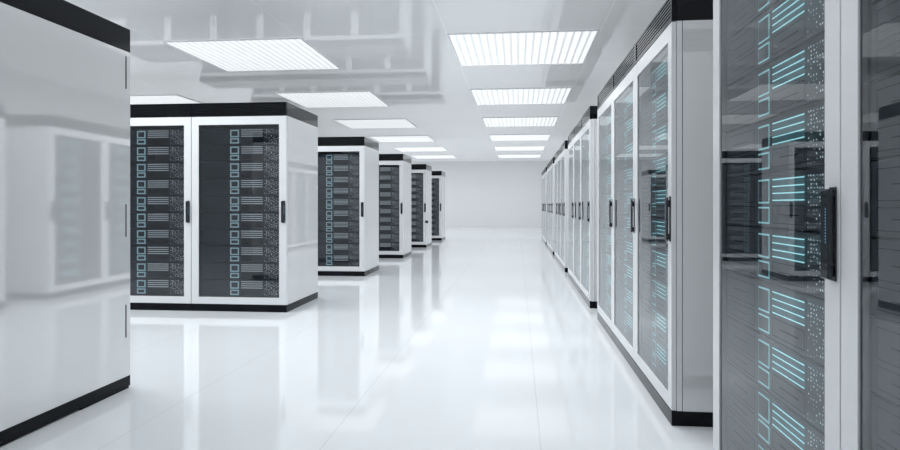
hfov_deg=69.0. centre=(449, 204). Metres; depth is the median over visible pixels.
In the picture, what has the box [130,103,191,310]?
tall cabinet
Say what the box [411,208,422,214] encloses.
server
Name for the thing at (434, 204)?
server
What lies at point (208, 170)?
server
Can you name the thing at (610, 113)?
server
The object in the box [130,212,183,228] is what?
server
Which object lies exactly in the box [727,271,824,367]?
server
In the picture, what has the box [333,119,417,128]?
recessed light
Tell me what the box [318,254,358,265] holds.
server
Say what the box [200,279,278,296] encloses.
server
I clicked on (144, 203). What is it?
light
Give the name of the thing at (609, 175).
server
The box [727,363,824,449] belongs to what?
server
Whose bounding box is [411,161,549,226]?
wall
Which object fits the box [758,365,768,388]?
light
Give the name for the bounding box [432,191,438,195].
server
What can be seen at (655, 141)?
server
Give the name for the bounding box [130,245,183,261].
server
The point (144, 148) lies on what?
light
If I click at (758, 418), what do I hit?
light
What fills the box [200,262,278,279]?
server
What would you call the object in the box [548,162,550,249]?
tall cabinet
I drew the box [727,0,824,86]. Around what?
server
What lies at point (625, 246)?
server
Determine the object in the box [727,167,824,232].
server
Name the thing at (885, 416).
server
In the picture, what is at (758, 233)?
light
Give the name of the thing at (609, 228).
server
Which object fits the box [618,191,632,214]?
server
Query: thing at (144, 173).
light
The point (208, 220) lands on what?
server
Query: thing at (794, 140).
server
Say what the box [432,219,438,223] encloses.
server
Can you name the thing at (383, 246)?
server
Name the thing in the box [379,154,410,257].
tall cabinet
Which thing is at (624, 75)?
tall cabinet
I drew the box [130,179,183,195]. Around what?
server
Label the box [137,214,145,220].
light
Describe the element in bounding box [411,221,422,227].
server
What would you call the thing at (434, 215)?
server
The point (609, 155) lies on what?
server
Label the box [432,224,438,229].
server
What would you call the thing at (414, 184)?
server
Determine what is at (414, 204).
server
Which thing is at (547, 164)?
tall cabinet
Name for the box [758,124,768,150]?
light
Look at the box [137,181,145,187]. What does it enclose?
light
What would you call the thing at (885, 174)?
server
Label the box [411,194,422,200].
server
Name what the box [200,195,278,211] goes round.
server
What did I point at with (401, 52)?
ceiling
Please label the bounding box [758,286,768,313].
light
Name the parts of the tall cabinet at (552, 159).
glass pane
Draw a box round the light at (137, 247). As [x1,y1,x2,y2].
[137,247,145,253]
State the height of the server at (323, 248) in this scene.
0.176 m
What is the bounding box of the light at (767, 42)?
[758,42,768,64]
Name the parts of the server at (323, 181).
drawer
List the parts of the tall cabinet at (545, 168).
glass pane, frame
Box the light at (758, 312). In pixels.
[758,312,768,333]
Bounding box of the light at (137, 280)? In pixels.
[137,280,145,286]
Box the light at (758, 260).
[758,260,768,278]
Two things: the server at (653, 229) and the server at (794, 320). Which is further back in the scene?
the server at (653, 229)
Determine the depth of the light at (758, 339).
2.19 m
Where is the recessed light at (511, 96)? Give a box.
[470,87,571,104]
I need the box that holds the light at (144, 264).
[137,263,145,270]
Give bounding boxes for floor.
[0,227,712,449]
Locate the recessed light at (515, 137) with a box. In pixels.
[489,134,550,140]
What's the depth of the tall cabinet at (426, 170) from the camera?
17.50 m
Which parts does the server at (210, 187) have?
drawer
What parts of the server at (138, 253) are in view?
drawer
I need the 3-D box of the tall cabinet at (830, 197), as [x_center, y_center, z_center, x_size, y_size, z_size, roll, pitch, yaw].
[1.540,0.022,2.075,1.114,2.225,1.055,0,0,6]
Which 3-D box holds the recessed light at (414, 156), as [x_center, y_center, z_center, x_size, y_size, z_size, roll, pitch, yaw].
[-0.730,-2.243,30.539,1.960,0.014,2.000,0,0,6]
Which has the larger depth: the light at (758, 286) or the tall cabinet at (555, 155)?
the tall cabinet at (555, 155)
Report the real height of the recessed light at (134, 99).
0.014 m
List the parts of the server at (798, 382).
drawer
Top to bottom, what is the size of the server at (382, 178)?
0.176 m
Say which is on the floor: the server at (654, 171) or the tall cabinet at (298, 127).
the tall cabinet at (298, 127)
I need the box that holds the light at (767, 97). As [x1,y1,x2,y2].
[758,97,768,117]
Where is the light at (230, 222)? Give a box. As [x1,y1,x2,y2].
[230,222,238,227]
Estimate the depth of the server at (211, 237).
7.00 m
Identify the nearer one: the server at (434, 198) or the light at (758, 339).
the light at (758, 339)
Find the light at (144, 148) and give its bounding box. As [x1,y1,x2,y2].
[137,147,145,154]
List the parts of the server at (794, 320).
drawer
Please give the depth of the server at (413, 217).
17.50 m
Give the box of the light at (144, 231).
[137,230,145,237]
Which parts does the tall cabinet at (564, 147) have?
glass pane, door, frame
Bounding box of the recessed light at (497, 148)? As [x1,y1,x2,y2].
[494,146,544,150]
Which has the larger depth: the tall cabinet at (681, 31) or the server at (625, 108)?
the server at (625, 108)
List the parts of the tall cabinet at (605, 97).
glass pane, handle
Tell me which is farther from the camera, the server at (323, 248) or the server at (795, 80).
the server at (323, 248)
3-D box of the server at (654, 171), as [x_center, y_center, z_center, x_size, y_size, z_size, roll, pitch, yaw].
[1.532,-0.193,3.855,0.621,0.176,0.898,0,0,6]
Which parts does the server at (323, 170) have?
drawer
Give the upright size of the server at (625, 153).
0.176 m
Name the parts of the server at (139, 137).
drawer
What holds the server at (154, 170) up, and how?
in the tall cabinet at (142, 116)
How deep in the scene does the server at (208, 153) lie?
7.00 m
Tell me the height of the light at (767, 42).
0.056 m
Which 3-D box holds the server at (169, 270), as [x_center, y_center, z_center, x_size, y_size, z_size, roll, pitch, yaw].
[-3.264,0.707,7.417,0.898,0.176,0.621,0,0,6]
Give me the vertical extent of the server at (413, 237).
0.176 m
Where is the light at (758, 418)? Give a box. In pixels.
[758,418,768,443]
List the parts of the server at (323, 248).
drawer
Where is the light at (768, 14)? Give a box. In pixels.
[758,14,768,44]
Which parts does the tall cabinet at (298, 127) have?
door, handle, frame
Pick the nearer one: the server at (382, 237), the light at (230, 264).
the light at (230, 264)
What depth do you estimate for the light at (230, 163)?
7.01 m
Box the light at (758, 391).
[758,391,768,423]
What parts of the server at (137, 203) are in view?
drawer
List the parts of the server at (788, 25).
drawer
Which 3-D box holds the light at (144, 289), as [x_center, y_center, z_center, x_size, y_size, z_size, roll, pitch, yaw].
[-3.353,0.934,7.114,0.098,0.056,0.001,0,0,6]
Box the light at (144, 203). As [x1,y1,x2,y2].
[137,197,145,204]
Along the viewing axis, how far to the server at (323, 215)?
10.50 m
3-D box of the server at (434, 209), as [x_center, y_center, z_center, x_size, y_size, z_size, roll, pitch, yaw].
[-0.757,0.167,21.353,0.898,0.176,0.621,0,0,6]
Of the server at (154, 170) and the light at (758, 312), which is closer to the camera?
the light at (758, 312)
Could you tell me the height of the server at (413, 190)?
0.176 m
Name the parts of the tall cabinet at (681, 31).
door, frame, handle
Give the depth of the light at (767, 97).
2.19 m
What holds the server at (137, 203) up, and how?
in the tall cabinet at (142, 116)
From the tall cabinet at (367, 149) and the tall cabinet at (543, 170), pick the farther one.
the tall cabinet at (543, 170)
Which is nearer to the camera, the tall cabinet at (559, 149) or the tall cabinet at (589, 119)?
the tall cabinet at (589, 119)
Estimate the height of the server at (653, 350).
0.176 m
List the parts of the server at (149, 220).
drawer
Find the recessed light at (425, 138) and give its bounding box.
[368,135,435,141]
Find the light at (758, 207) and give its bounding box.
[758,207,768,223]
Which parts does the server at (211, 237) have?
drawer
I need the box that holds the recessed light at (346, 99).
[274,91,389,107]
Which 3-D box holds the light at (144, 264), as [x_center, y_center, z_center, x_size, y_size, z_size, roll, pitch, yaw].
[-3.353,0.675,7.114,0.098,0.080,0.001,0,0,6]
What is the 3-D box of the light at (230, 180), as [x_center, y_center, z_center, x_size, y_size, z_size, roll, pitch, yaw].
[-2.304,-0.225,7.005,0.098,0.080,0.001,0,0,6]
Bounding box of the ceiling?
[65,0,665,161]
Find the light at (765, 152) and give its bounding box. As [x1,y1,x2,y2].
[758,152,768,169]
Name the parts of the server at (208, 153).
drawer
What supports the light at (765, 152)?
attached to the server at (794, 140)
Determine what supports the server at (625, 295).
in the tall cabinet at (624, 75)
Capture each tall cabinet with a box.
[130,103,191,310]
[191,102,317,311]
[318,137,378,275]
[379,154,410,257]
[411,164,431,247]
[432,171,444,239]
[542,171,542,239]
[543,170,543,241]
[544,167,546,244]
[547,164,548,246]
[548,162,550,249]
[550,157,553,254]
[554,152,556,259]
[557,146,560,265]
[561,140,567,271]
[568,128,573,284]
[574,119,580,294]
[581,106,596,307]
[597,75,612,340]
[613,44,635,371]
[635,0,712,426]
[713,0,840,449]
[841,0,883,449]
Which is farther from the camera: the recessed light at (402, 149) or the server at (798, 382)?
the recessed light at (402, 149)
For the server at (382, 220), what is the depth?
14.00 m
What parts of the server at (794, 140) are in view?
drawer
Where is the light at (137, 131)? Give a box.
[137,131,145,137]
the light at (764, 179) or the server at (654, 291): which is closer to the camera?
the light at (764, 179)
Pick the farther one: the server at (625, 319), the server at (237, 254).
the server at (237, 254)
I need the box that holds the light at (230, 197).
[230,197,238,204]
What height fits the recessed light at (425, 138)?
0.014 m
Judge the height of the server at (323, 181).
0.176 m
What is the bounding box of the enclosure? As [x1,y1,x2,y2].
[0,0,129,444]
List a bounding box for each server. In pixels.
[130,129,183,145]
[130,146,183,162]
[130,162,183,178]
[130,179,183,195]
[130,196,183,211]
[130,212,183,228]
[130,228,183,244]
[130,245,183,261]
[130,262,183,278]
[130,278,183,294]
[200,128,278,144]
[200,145,278,161]
[200,162,278,178]
[200,179,278,195]
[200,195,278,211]
[200,212,278,228]
[200,229,278,245]
[200,245,278,262]
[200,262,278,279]
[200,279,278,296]
[318,154,358,164]
[318,165,358,175]
[318,176,358,187]
[318,187,358,198]
[318,199,358,209]
[318,210,358,220]
[318,221,358,231]
[318,232,358,242]
[318,243,358,254]
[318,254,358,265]
[379,167,398,174]
[379,175,398,182]
[379,183,398,191]
[379,192,398,199]
[379,200,398,208]
[379,209,398,216]
[379,217,398,224]
[379,225,398,233]
[379,234,398,241]
[379,242,398,250]
[411,174,422,180]
[411,181,422,187]
[411,188,422,193]
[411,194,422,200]
[411,201,422,207]
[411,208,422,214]
[411,215,422,220]
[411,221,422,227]
[411,228,422,234]
[411,235,422,241]
[432,179,438,184]
[432,185,438,190]
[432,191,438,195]
[432,196,438,201]
[432,202,438,206]
[432,207,438,212]
[432,213,438,218]
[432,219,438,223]
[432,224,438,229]
[432,230,438,234]
[608,133,610,153]
[608,153,610,173]
[608,173,610,193]
[608,194,610,212]
[608,213,610,233]
[608,233,610,253]
[608,253,610,273]
[609,113,610,133]
[609,274,610,294]
[609,294,610,314]
[618,91,632,125]
[618,116,632,147]
[618,141,632,169]
[618,166,632,191]
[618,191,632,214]
[618,215,632,240]
[618,237,632,265]
[618,258,632,290]
[618,280,632,315]
[618,302,632,340]
[642,56,667,106]
[642,88,667,134]
[642,121,667,161]
[642,154,667,188]
[642,187,667,217]
[642,217,667,251]
[642,244,667,283]
[642,271,667,316]
[642,299,667,349]
[642,326,667,382]
[727,0,779,40]
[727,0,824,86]
[727,33,824,131]
[727,100,824,177]
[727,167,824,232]
[727,225,824,299]
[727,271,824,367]
[727,317,824,434]
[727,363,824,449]
[727,409,769,449]
[871,0,881,4]
[871,0,899,81]
[871,75,899,159]
[871,158,899,239]
[871,239,899,323]
[871,316,899,406]
[871,394,899,449]
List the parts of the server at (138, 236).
drawer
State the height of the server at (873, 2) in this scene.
0.176 m
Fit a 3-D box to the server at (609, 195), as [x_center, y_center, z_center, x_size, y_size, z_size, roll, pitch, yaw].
[1.750,-0.013,5.954,0.621,0.176,0.898,0,0,6]
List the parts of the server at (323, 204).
drawer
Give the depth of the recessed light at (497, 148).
26.04 m
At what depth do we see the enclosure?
3.46 m
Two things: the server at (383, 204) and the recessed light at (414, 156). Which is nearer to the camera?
the server at (383, 204)
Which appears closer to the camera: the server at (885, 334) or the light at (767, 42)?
the server at (885, 334)
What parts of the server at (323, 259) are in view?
drawer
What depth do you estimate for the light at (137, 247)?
7.11 m
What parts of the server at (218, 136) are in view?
drawer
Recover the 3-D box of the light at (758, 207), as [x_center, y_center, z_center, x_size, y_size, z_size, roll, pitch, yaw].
[1.046,0.034,2.184,0.001,0.056,0.098,0,0,6]
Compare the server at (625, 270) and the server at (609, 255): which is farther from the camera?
the server at (609, 255)
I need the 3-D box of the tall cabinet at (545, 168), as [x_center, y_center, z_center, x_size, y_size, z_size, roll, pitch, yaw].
[3.315,0.022,19.173,1.114,2.225,1.055,0,0,6]
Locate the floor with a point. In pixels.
(476, 338)
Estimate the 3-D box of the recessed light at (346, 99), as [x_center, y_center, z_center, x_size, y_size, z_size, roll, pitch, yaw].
[-2.445,-2.243,14.027,1.960,0.014,2.000,0,0,6]
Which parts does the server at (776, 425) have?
drawer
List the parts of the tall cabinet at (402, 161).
door, frame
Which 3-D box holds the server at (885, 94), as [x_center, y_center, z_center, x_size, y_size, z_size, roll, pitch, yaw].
[1.240,-0.193,1.045,0.621,0.176,0.898,0,0,6]
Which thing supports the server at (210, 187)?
in the tall cabinet at (298, 127)
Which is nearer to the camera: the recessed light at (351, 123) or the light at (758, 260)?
the light at (758, 260)
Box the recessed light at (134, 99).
[130,95,200,103]
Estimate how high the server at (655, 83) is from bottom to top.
0.176 m
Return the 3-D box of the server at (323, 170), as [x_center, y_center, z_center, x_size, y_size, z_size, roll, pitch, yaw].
[-1.850,-0.553,10.819,0.898,0.176,0.621,0,0,6]
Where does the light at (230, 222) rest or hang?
attached to the server at (208, 220)
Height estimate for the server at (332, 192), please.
0.176 m
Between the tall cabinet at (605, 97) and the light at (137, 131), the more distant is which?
the light at (137, 131)
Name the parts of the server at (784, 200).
drawer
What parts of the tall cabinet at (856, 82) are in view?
door, frame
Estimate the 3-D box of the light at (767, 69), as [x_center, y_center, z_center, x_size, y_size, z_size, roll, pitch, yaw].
[1.046,-0.405,2.184,0.001,0.080,0.098,0,0,6]
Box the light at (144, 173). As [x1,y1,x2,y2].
[137,172,145,177]
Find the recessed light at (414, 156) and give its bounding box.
[410,155,455,158]
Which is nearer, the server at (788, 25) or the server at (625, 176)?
the server at (788, 25)
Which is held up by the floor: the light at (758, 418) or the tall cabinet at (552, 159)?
the tall cabinet at (552, 159)
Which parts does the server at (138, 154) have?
drawer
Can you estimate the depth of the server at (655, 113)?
3.91 m
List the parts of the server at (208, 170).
drawer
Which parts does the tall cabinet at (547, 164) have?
glass pane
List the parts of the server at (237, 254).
drawer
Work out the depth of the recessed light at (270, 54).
9.75 m
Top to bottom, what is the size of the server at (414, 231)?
0.176 m
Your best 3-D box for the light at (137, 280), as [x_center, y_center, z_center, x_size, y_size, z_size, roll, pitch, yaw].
[-3.353,0.855,7.114,0.098,0.080,0.001,0,0,6]
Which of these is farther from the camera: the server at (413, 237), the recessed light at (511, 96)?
the server at (413, 237)
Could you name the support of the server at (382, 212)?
in the tall cabinet at (402, 161)
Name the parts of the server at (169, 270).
drawer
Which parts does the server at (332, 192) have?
drawer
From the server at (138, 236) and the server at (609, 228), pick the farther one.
the server at (138, 236)
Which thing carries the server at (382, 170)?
in the tall cabinet at (402, 161)
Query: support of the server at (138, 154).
in the tall cabinet at (142, 116)
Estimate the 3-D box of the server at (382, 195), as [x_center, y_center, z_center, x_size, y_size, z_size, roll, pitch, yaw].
[-1.486,-0.193,14.330,0.898,0.176,0.621,0,0,6]
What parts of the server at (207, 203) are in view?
drawer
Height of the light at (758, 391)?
0.080 m
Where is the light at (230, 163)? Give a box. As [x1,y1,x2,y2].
[230,163,238,170]
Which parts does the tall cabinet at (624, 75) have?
frame, handle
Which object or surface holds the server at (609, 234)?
in the tall cabinet at (605, 97)
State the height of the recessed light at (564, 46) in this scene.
0.014 m
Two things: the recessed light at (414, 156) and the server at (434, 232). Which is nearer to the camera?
the server at (434, 232)
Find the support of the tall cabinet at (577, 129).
on the floor
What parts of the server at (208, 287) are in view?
drawer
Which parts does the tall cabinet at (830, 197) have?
frame, handle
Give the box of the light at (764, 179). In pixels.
[758,179,768,203]
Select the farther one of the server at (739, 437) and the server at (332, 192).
the server at (332, 192)
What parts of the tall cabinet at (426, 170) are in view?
door, frame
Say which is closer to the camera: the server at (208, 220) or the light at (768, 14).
the light at (768, 14)
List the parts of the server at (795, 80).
drawer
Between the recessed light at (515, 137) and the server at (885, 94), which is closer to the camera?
the server at (885, 94)
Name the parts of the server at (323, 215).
drawer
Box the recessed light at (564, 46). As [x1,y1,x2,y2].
[447,30,598,66]
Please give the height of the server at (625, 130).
0.176 m
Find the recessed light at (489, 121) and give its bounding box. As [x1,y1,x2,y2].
[482,117,558,126]
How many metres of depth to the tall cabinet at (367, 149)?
10.50 m
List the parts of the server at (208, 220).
drawer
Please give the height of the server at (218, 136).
0.176 m
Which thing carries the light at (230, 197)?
attached to the server at (207, 203)
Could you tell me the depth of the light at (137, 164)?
7.11 m
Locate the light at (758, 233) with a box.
[758,233,768,258]
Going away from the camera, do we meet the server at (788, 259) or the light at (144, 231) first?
the server at (788, 259)
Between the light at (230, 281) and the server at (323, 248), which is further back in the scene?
the server at (323, 248)
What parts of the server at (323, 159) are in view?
drawer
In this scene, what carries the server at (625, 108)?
in the tall cabinet at (624, 75)
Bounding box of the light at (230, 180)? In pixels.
[230,180,238,187]
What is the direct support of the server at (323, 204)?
in the tall cabinet at (367, 149)
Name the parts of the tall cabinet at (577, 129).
glass pane, handle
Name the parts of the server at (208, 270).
drawer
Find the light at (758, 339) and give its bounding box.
[758,339,768,368]
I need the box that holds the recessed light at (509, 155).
[497,154,540,157]
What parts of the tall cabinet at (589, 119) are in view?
glass pane, door, handle, frame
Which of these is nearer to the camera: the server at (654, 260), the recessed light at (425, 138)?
the server at (654, 260)
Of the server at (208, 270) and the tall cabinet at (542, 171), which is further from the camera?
the tall cabinet at (542, 171)
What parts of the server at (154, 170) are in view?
drawer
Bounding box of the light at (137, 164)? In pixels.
[137,164,145,170]
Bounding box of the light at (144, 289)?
[137,288,145,293]
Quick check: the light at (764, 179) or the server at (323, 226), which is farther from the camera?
the server at (323, 226)
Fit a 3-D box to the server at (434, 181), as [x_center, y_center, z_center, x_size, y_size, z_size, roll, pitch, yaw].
[-0.757,-0.733,21.353,0.898,0.176,0.621,0,0,6]
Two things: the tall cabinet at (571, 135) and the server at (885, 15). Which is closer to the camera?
the server at (885, 15)
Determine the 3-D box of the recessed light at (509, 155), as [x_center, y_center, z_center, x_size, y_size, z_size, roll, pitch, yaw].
[3.183,-2.243,30.132,1.960,0.014,2.000,0,0,6]
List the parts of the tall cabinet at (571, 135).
glass pane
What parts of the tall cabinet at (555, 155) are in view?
glass pane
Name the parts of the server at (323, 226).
drawer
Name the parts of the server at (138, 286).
drawer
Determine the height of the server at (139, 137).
0.176 m
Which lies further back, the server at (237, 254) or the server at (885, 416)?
the server at (237, 254)
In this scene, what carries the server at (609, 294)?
in the tall cabinet at (605, 97)
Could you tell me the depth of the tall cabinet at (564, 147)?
11.20 m
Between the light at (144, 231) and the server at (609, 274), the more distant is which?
the light at (144, 231)
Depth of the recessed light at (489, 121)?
17.62 m
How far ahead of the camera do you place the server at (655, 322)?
3.91 m
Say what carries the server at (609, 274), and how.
in the tall cabinet at (605, 97)
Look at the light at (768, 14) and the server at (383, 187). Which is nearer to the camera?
the light at (768, 14)
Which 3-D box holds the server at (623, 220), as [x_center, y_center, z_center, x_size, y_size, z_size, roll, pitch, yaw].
[1.641,0.167,4.904,0.621,0.176,0.898,0,0,6]
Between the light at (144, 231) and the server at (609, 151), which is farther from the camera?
the light at (144, 231)
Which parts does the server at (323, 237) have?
drawer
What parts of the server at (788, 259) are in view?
drawer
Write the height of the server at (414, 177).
0.176 m
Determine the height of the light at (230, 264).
0.080 m
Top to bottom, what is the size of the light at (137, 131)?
0.080 m
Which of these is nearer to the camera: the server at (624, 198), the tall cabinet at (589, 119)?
the server at (624, 198)
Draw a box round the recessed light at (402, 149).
[393,147,446,151]
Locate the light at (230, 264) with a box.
[230,264,238,271]
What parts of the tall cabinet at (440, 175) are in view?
door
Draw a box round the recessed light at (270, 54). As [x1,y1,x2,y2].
[163,38,340,71]
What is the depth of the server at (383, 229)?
14.00 m
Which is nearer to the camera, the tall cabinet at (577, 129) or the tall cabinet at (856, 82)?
the tall cabinet at (856, 82)
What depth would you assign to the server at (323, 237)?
10.50 m
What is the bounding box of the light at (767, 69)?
[758,69,768,97]
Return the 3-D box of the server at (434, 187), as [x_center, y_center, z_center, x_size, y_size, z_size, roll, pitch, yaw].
[-0.757,-0.553,21.353,0.898,0.176,0.621,0,0,6]
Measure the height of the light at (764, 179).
0.080 m
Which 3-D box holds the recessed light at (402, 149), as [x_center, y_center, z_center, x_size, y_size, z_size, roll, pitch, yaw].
[-1.159,-2.243,26.411,1.960,0.014,2.000,0,0,6]
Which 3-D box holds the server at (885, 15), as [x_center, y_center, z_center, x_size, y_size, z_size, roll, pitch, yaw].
[1.240,-0.373,1.045,0.621,0.176,0.898,0,0,6]
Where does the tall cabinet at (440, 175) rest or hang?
on the floor
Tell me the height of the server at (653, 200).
0.176 m
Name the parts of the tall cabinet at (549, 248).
door, glass pane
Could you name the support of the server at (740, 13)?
in the tall cabinet at (830, 197)
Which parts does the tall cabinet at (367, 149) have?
door, handle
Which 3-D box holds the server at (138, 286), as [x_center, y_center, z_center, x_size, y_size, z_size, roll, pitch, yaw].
[-3.264,0.887,7.417,0.898,0.176,0.621,0,0,6]
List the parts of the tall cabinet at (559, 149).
glass pane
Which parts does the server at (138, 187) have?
drawer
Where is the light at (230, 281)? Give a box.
[230,281,238,288]
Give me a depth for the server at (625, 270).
5.00 m
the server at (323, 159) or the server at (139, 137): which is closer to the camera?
the server at (139, 137)
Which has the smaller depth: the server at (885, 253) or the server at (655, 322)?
the server at (885, 253)

